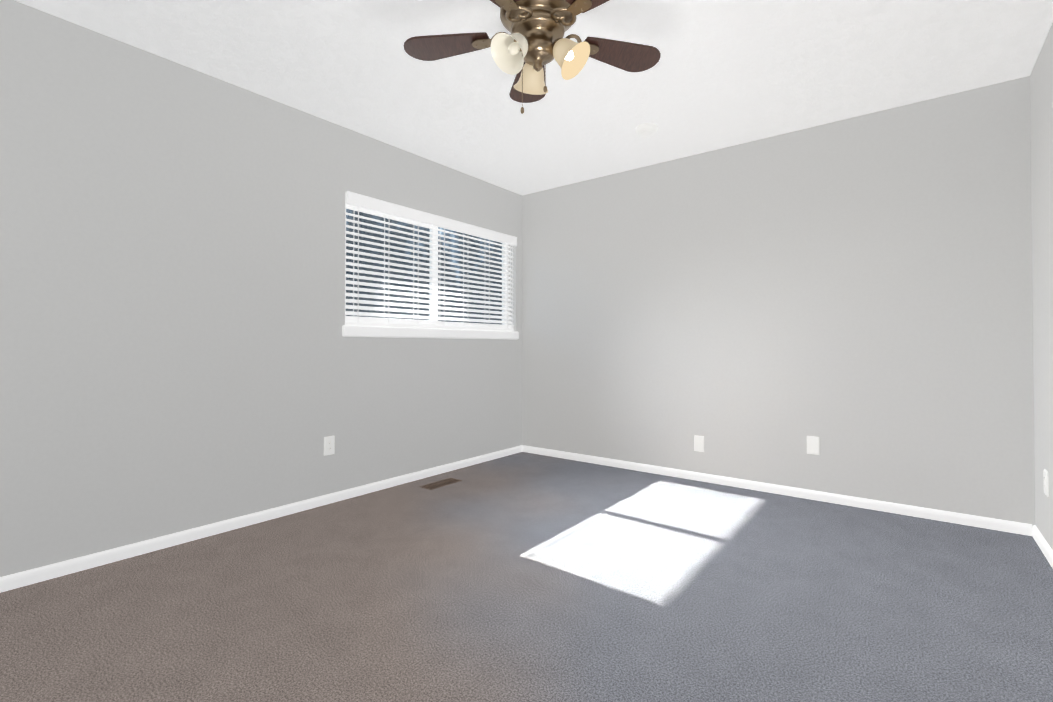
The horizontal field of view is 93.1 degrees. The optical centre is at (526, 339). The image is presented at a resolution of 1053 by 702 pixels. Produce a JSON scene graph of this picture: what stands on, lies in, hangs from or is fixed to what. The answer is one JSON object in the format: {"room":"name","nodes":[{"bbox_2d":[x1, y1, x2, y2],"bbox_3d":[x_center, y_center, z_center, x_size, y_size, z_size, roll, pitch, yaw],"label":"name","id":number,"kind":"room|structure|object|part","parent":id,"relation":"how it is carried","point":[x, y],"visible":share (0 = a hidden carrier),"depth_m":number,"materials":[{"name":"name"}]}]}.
{"room":"empty bedroom","nodes":[
{"label":"empty bedroom","id":0,"kind":"room"},
{"bbox_2d":[0,0,521,576],"bbox_3d":[-1.477,-0.181,3.020,0.140,2.440,4.780,-1,-1,38],"label":"wall","id":1,"kind":"structure","parent":0,"point":[178,352],"depth_m":2.56,"materials":[{"name":"paint"}]},
{"bbox_2d":[0,445,522,592],"bbox_3d":[-1.416,1.009,2.958,0.013,0.058,4.500,-1,-1,38],"label":"baseboard","id":2,"kind":"structure","parent":1,"relation":"attached to","point":[30,577],"depth_m":2.63,"materials":[{"name":"white wood"}]},
{"bbox_2d":[324,436,333,455],"bbox_3d":[-1.254,0.674,3.175,0.008,0.115,0.070,-1,-1,38],"label":"electrical outlet","id":3,"kind":"object","parent":1,"relation":"attached to","point":[329,445],"visible":1,"depth_m":3.17,"materials":[{"name":"white plastic"}]},
{"bbox_2d":[342,202,518,338],"bbox_3d":[-0.692,-0.490,4.016,0.162,0.958,1.820,-1,-1,38],"label":"window","id":4,"kind":"structure","parent":1,"relation":"in","point":[366,331],"depth_m":3.90,"materials":[{"name":"white"}]},
{"bbox_2d":[345,191,516,330],"bbox_3d":[-0.667,-0.528,3.997,0.086,0.879,1.772,-1,-1,38],"label":"window blinds","id":5,"kind":"object","parent":4,"relation":"attached to","point":[366,202],"visible":0.85,"depth_m":3.82,"materials":[{"name":"white plastic"}]},
{"bbox_2d":[0,452,1052,701],"bbox_3d":[-0.061,1.055,1.905,3.725,0.060,4.780,-1,-1,38],"label":"floor","id":6,"kind":"structure","parent":0,"point":[522,576],"depth_m":1.92,"materials":[{"name":"grey carpet"}]},
{"bbox_2d":[419,478,461,489],"bbox_3d":[-0.621,1.042,3.623,0.120,0.008,0.300,-1,-1,38],"label":"floor vent","id":7,"kind":"object","parent":6,"relation":"in","point":[438,484],"visible":1,"depth_m":3.60,"materials":[{"name":"brown metal"}]},
{"bbox_2d":[15,0,1052,194],"bbox_3d":[-0.061,-1.465,1.936,3.725,0.100,4.780,-1,-1,38],"label":"ceiling","id":8,"kind":"structure","parent":0,"point":[720,74],"depth_m":2.58,"materials":[{"name":"paint"}]},
{"bbox_2d":[403,0,660,113],"bbox_3d":[0.034,-1.116,1.874,1.015,0.600,0.988,0,-1,-2],"label":"ceiling fan","id":9,"kind":"object","parent":8,"relation":"hanging from","point":[530,46],"visible":1,"depth_m":1.83,"materials":[{"name":"brown wood"}]},
{"bbox_3d":[0.028,-0.937,1.841,0.102,0.241,0.085,0,-1,-2],"label":"pull chain","id":10,"kind":"part","parent":9,"relation":"part of","materials":[{"name":"brown metal"}]},
{"bbox_3d":[0.042,-1.204,1.840,0.280,0.425,0.280,0,-1,-2],"label":"motor","id":11,"kind":"part","parent":9,"relation":"part of","materials":[{"name":"brown metal"}]},
{"bbox_2d":[522,76,1034,526],"bbox_3d":[1.362,-0.172,3.752,3.445,2.440,0.140,-1,-1,38],"label":"wall","id":12,"kind":"structure","parent":0,"point":[854,295],"depth_m":3.27,"materials":[{"name":"paint"}]},
{"bbox_2d":[694,435,703,451],"bbox_3d":[1.283,0.773,3.708,0.070,0.115,0.008,-1,-1,38],"label":"electrical outlet","id":13,"kind":"object","parent":12,"relation":"attached to","point":[698,443],"visible":1,"depth_m":3.71,"materials":[{"name":"white plastic"}]},
{"bbox_2d":[522,445,1031,535],"bbox_3d":[1.315,1.018,3.677,3.419,0.058,0.013,-1,-1,38],"label":"baseboard","id":14,"kind":"structure","parent":12,"relation":"attached to","point":[972,520],"depth_m":3.25,"materials":[{"name":"white wood"}]},
{"bbox_2d":[807,436,818,454],"bbox_3d":[1.869,0.690,3.254,0.070,0.115,0.007,-1,-1,38],"label":"electrical outlet plate","id":15,"kind":"object","parent":12,"relation":"attached to","point":[812,444],"visible":1,"depth_m":3.25,"materials":[{"name":"white plastic"}]},
{"bbox_2d":[1030,22,1052,549],"bbox_3d":[1.354,-0.209,0.821,0.140,2.440,4.780,-1,-1,38],"label":"wall","id":16,"kind":"structure","parent":0,"point":[1041,105],"depth_m":2.42,"materials":[{"name":"paint"}]},
{"bbox_2d":[1032,525,1052,567],"bbox_3d":[1.294,0.983,0.853,0.013,0.058,4.500,-1,-1,38],"label":"baseboard","id":17,"kind":"structure","parent":16,"relation":"attached to","point":[1043,545],"depth_m":2.42,"materials":[{"name":"white wood"}]},
{"bbox_2d":[1044,469,1048,496],"bbox_3d":[2.489,0.686,2.391,0.008,0.115,0.070,-1,-1,38],"label":"electrical outlet","id":18,"kind":"object","parent":16,"relation":"attached to","point":[1046,492],"visible":0.98,"depth_m":2.37,"materials":[{"name":"white plastic"}]},
{"label":"outside","id":19,"kind":"structure","parent":0,"visible":0},
{"bbox_2d":[346,209,501,325],"bbox_3d":[-3.382,-1.353,11.796,0.100,7.000,25.000,-1,-1,38],"label":"trees","id":20,"kind":"object","parent":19,"point":[409,253],"depth_m":12.52,"materials":[{"name":"plant"}]}
]}

